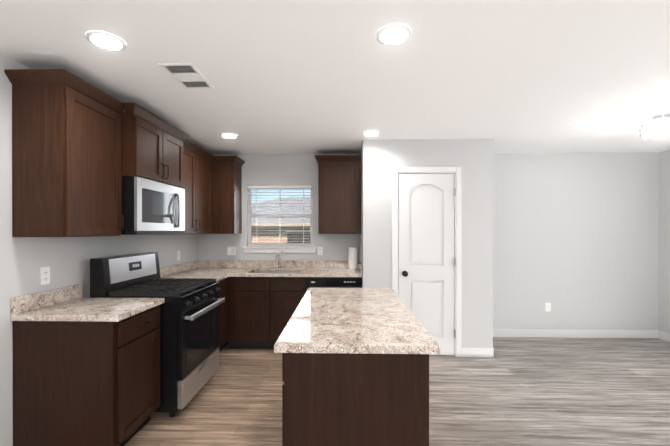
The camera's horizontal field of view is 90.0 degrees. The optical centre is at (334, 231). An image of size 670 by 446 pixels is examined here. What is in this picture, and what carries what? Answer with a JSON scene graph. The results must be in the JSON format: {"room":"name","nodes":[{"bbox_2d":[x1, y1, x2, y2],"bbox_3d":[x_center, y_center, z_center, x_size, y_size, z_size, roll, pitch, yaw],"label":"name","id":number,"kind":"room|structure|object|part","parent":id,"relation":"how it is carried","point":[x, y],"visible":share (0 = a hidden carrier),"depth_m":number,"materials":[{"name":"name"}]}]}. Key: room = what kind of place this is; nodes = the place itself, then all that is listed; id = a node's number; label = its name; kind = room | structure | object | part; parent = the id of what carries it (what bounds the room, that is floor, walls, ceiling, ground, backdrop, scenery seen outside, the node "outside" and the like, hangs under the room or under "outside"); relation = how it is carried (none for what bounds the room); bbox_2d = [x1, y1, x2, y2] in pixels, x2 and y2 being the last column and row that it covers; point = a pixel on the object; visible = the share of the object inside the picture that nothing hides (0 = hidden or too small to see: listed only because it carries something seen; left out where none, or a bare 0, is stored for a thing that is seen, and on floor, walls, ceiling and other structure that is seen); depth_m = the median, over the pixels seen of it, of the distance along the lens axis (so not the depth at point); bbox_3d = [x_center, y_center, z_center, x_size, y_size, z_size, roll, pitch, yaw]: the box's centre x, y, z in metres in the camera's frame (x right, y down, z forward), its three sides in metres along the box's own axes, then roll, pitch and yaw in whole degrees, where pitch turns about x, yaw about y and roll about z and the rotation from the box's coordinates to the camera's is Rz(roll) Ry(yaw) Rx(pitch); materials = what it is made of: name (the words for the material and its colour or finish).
{"room":"kitchen","nodes":[
{"label":"kitchen","id":0,"kind":"room"},
{"bbox_2d":[0,53,197,445],"bbox_3d":[-2.024,0.193,0.556,0.120,2.440,8.250,0,0,1],"label":"wall","id":1,"kind":"structure","parent":0,"point":[24,260],"depth_m":2.09,"materials":[{"name":"paint"}]},
{"bbox_2d":[40,267,49,284],"bbox_3d":[-1.919,0.293,2.220,0.008,0.114,0.070,0,0,1],"label":"outlet","id":2,"kind":"object","parent":1,"relation":"attached to","point":[44,275],"visible":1,"depth_m":2.21,"materials":[{"name":"white plastic"}]},
{"bbox_2d":[4,69,124,236],"bbox_3d":[-1.740,-0.456,2.227,0.359,0.978,0.558,0,0,1],"label":"upper cabinet","id":3,"kind":"object","parent":1,"relation":"attached to","point":[66,158],"visible":0.98,"depth_m":2.00,"materials":[{"name":"brown wood"}]},
{"bbox_2d":[120,103,188,187],"bbox_3d":[-1.676,-0.682,2.889,0.454,0.528,0.851,0,0,1],"label":"upper cabinet","id":4,"kind":"object","parent":1,"relation":"attached to","point":[152,146],"visible":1,"depth_m":2.70,"materials":[{"name":"brown wood"}]},
{"bbox_2d":[122,177,184,234],"bbox_3d":[-1.661,-0.194,2.890,0.482,0.435,0.757,0,0,1],"label":"microwave","id":5,"kind":"object","parent":4,"relation":"attached to","point":[150,207],"visible":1,"depth_m":2.70,"materials":[{"name":"silver metal"}]},
{"bbox_2d":[153,139,213,234],"bbox_3d":[-1.702,-0.459,3.745,0.359,0.978,0.940,0,0,1],"label":"upper cabinet","id":6,"kind":"object","parent":1,"relation":"attached to","point":[197,174],"visible":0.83,"depth_m":3.78,"materials":[{"name":"brown wood"}]},
{"bbox_2d":[0,0,669,154],"bbox_3d":[1.095,-1.077,0.476,6.360,0.100,8.250,0,0,1],"label":"ceiling","id":7,"kind":"structure","parent":0,"point":[304,77],"depth_m":2.09,"materials":[{"name":"paint"}]},
{"bbox_2d":[85,31,126,50],"bbox_3d":[-1.233,-1.025,1.809,0.184,0.009,0.184,0,0,1],"label":"recessed light","id":8,"kind":"object","parent":7,"relation":"in","point":[105,40],"visible":1,"depth_m":1.79,"materials":[{"name":"white plastic"}]},
{"bbox_2d":[158,63,213,88],"bbox_3d":[-0.973,-1.025,2.223,0.210,0.012,0.360,0,0,1],"label":"ceiling vent","id":9,"kind":"object","parent":7,"relation":"in","point":[189,75],"visible":0.98,"depth_m":2.19,"materials":[{"name":"white metal"}]},
{"bbox_2d":[220,133,237,137],"bbox_3d":[-1.138,-1.029,3.607,0.184,0.009,0.184,0,0,1],"label":"recessed light","id":10,"kind":"object","parent":7,"relation":"in","point":[227,135],"visible":1,"depth_m":3.58,"materials":[{"name":"white"}]},
{"bbox_2d":[362,130,379,135],"bbox_3d":[0.380,-1.029,3.509,0.184,0.009,0.184,0,0,1],"label":"recessed light","id":11,"kind":"object","parent":7,"relation":"in","point":[371,133],"visible":0.96,"depth_m":3.50,"materials":[{"name":"white"}]},
{"bbox_2d":[376,24,411,45],"bbox_3d":[0.306,-1.025,1.751,0.184,0.009,0.184,0,0,1],"label":"recessed light","id":12,"kind":"object","parent":7,"relation":"in","point":[392,34],"visible":1,"depth_m":1.74,"materials":[{"name":"white"}]},
{"bbox_2d":[639,110,669,138],"bbox_3d":[2.866,-0.940,2.928,0.314,0.186,0.302,0,0,1],"label":"chandelier","id":13,"kind":"object","parent":7,"relation":"hanging from","point":[660,126],"visible":1,"depth_m":2.92,"materials":[{"name":"white glass"}]},
{"bbox_2d":[124,337,669,445],"bbox_3d":[1.095,1.453,0.482,6.360,0.080,8.250,0,0,1],"label":"floor","id":14,"kind":"structure","parent":0,"point":[529,391],"depth_m":2.81,"materials":[{"name":"grey laminate"}]},
{"bbox_2d":[13,305,159,445],"bbox_3d":[-1.589,0.970,2.250,0.659,0.876,0.513,0,0,1],"label":"base cabinet","id":15,"kind":"object","parent":14,"relation":"on","point":[80,383],"visible":0.96,"depth_m":2.00,"materials":[{"name":"brown wood"}]},
{"bbox_2d":[11,284,164,321],"bbox_3d":[-1.597,0.463,2.243,0.645,0.137,0.525,0,0,1],"label":"countertop","id":16,"kind":"structure","parent":15,"relation":"on","point":[69,303],"depth_m":2.14,"materials":[{"name":"stone"}]},
{"bbox_2d":[90,252,224,416],"bbox_3d":[-1.450,0.804,2.887,0.769,1.205,0.759,0,0,1],"label":"range","id":17,"kind":"object","parent":14,"relation":"on","point":[189,337],"visible":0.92,"depth_m":2.63,"materials":[{"name":"black metal"}]},
{"bbox_2d":[217,278,228,351],"bbox_3d":[-1.573,0.967,3.575,0.627,0.876,0.600,0,0,1],"label":"base cabinet","id":18,"kind":"object","parent":14,"relation":"on","point":[223,342],"visible":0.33,"depth_m":3.71,"materials":[{"name":"brown wood"}]},
{"bbox_2d":[160,264,230,281],"bbox_3d":[-1.561,0.460,3.587,0.649,0.137,0.626,0,0,1],"label":"countertop","id":19,"kind":"structure","parent":18,"relation":"on","point":[219,272],"depth_m":3.93,"materials":[{"name":"stone"}]},
{"bbox_2d":[181,260,361,276],"bbox_3d":[-0.773,0.458,4.205,2.194,0.137,0.649,0,0,1],"label":"countertop","id":20,"kind":"structure","parent":18,"relation":"on","point":[239,268],"depth_m":4.43,"materials":[{"name":"stone"}]},
{"bbox_2d":[252,272,298,272],"bbox_3d":[-0.744,0.622,4.177,0.656,0.190,0.426,0,0,1],"label":"sink bowl","id":21,"kind":"object","parent":20,"relation":"attached to","point":[275,272],"visible":0.02,"depth_m":4.39,"materials":[{"name":"silver metal"}]},
{"bbox_2d":[275,250,282,268],"bbox_3d":[-0.728,0.370,4.345,0.080,0.238,0.257,0,0,1],"label":"faucet","id":22,"kind":"object","parent":20,"relation":"on","point":[278,255],"visible":1,"depth_m":4.43,"materials":[{"name":"silver metal"}]},
{"bbox_2d":[348,247,356,268],"bbox_3d":[0.232,0.348,4.387,0.120,0.280,0.120,0,0,1],"label":"paper towel roll","id":23,"kind":"object","parent":20,"relation":"on","point":[352,257],"visible":1,"depth_m":4.34,"materials":[{"name":"white paper"}]},
{"bbox_2d":[227,277,306,348],"bbox_3d":[-0.795,0.966,4.201,0.933,0.876,0.659,0,0,1],"label":"base cabinet","id":24,"kind":"object","parent":14,"relation":"on","point":[260,311],"visible":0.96,"depth_m":3.91,"materials":[{"name":"brown wood"}]},
{"bbox_2d":[307,277,361,289],"bbox_3d":[-0.002,0.966,4.194,0.648,0.875,0.634,0,0,1],"label":"dishwasher","id":25,"kind":"object","parent":14,"relation":"on","point":[334,282],"visible":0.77,"depth_m":3.88,"materials":[{"name":"black metal"}]},
{"bbox_2d":[282,353,428,445],"bbox_3d":[0.089,0.971,2.201,0.696,0.876,1.400,0,0,1],"label":"kitchen island","id":26,"kind":"object","parent":14,"relation":"on","point":[337,399],"visible":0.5,"depth_m":1.50,"materials":[{"name":"brown wood"}]},
{"bbox_2d":[274,288,440,353],"bbox_3d":[0.114,0.513,2.200,0.727,0.037,1.480,0,0,1],"label":"island countertop","id":27,"kind":"structure","parent":26,"relation":"on","point":[359,320],"depth_m":1.75,"materials":[{"name":"stone"}]},
{"bbox_2d":[360,139,492,347],"bbox_3d":[1.050,0.184,4.126,1.450,2.440,0.720,0,0,1],"label":"wall","id":28,"kind":"structure","parent":0,"point":[472,158],"depth_m":3.76,"materials":[{"name":"paint"}]},
{"bbox_2d":[392,167,461,356],"bbox_3d":[1.030,0.340,3.814,0.775,2.130,0.126,0,0,1],"label":"door frame","id":29,"kind":"structure","parent":28,"relation":"attached to","point":[455,171],"depth_m":3.75,"materials":[{"name":"white wood"}]},
{"bbox_2d":[398,174,455,354],"bbox_3d":[1.035,0.372,3.772,0.635,2.042,0.067,0,0,1],"label":"pantry door","id":30,"kind":"structure","parent":28,"relation":"in","point":[426,241],"depth_m":3.77,"materials":[{"name":"white wood"}]},
{"bbox_3d":[1.339,0.350,3.737,0.026,1.670,0.012,0,0,1],"label":"pantry door hinges","id":31,"kind":"part","parent":30,"relation":"part of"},
{"bbox_2d":[462,347,492,356],"bbox_3d":[1.582,1.352,3.748,0.328,0.105,0.014,0,0,1],"label":"baseboard","id":32,"kind":"structure","parent":28,"relation":"attached to","point":[489,352],"depth_m":3.74,"materials":[{"name":"white wood"}]},
{"bbox_2d":[198,153,658,329],"bbox_3d":[1.196,0.183,4.543,6.120,2.440,0.120,0,0,1],"label":"wall","id":33,"kind":"structure","parent":0,"point":[575,240],"depth_m":4.44,"materials":[{"name":"paint"}]},
{"bbox_2d":[211,156,244,233],"bbox_3d":[-1.545,-0.461,4.366,0.642,0.978,0.359,0,0,1],"label":"upper cabinet","id":34,"kind":"object","parent":33,"relation":"attached to","point":[226,194],"visible":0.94,"depth_m":4.22,"materials":[{"name":"brown wood"}]},
{"bbox_2d":[227,247,235,254],"bbox_3d":[-1.405,0.263,4.541,0.116,0.114,0.012,0,0,1],"label":"outlet","id":35,"kind":"object","parent":33,"relation":"attached to","point":[231,250],"visible":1,"depth_m":4.54,"materials":[{"name":"white plastic"}]},
{"bbox_2d":[242,188,315,252],"bbox_3d":[-0.749,-0.170,4.565,1.000,0.915,0.140,0,0,1],"label":"window","id":36,"kind":"structure","parent":33,"relation":"in","point":[250,225],"depth_m":4.59,"materials":[{"name":"white plastic"}]},
{"bbox_2d":[247,185,312,245],"bbox_3d":[-0.749,-0.213,4.566,0.884,0.824,0.051,0,0,1],"label":"window blinds","id":37,"kind":"object","parent":36,"relation":"attached to","point":[291,187],"visible":0.96,"depth_m":4.55,"materials":[{"name":"white plastic"}]},
{"bbox_2d":[318,247,322,254],"bbox_3d":[-0.200,0.263,4.513,0.070,0.114,0.008,0,0,1],"label":"outlet","id":38,"kind":"object","parent":33,"relation":"attached to","point":[320,250],"visible":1,"depth_m":4.51,"materials":[{"name":"white plastic"}]},
{"bbox_2d":[315,155,360,233],"bbox_3d":[0.039,-0.461,4.327,0.578,0.978,0.359,0,0,1],"label":"upper cabinet","id":39,"kind":"object","parent":33,"relation":"attached to","point":[339,194],"visible":1,"depth_m":4.19,"materials":[{"name":"brown wood"}]},
{"bbox_2d":[545,303,550,310],"bbox_3d":[2.824,1.003,4.440,0.070,0.114,0.008,0,0,1],"label":"electrical outlet","id":40,"kind":"object","parent":33,"relation":"attached to","point":[547,306],"visible":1,"depth_m":4.44,"materials":[{"name":"white plastic"}]},
{"bbox_2d":[493,329,657,337],"bbox_3d":[3.004,1.351,4.432,2.440,0.105,0.017,0,0,1],"label":"baseboard","id":41,"kind":"structure","parent":33,"relation":"attached to","point":[549,333],"depth_m":4.42,"materials":[{"name":"white wood"}]},
{"bbox_2d":[658,150,669,333],"bbox_3d":[4.214,0.193,0.401,0.120,2.440,8.250,0,0,1],"label":"wall","id":42,"kind":"structure","parent":0,"point":[664,250],"depth_m":4.32,"materials":[{"name":"paint"}]},
{"bbox_2d":[658,330,669,341],"bbox_3d":[4.146,1.361,0.406,0.017,0.105,8.010,0,0,1],"label":"baseboard","id":43,"kind":"structure","parent":42,"relation":"attached to","point":[664,336],"depth_m":4.31,"materials":[{"name":"white"}]},
{"label":"outside","id":44,"kind":"structure","parent":0,"visible":0},
{"bbox_3d":[3.885,2.578,34.581,70.000,0.100,59.700,0,0,1],"label":"ground","id":45,"kind":"structure","parent":44,"visible":0},
{"bbox_2d":[252,197,309,242],"bbox_3d":[-0.554,0.397,17.020,12.800,4.350,8.820,0,0,1],"label":"house","id":46,"kind":"structure","parent":45,"relation":"on","point":[274,234],"depth_m":13.08,"materials":[{"name":"grey"}]}
]}

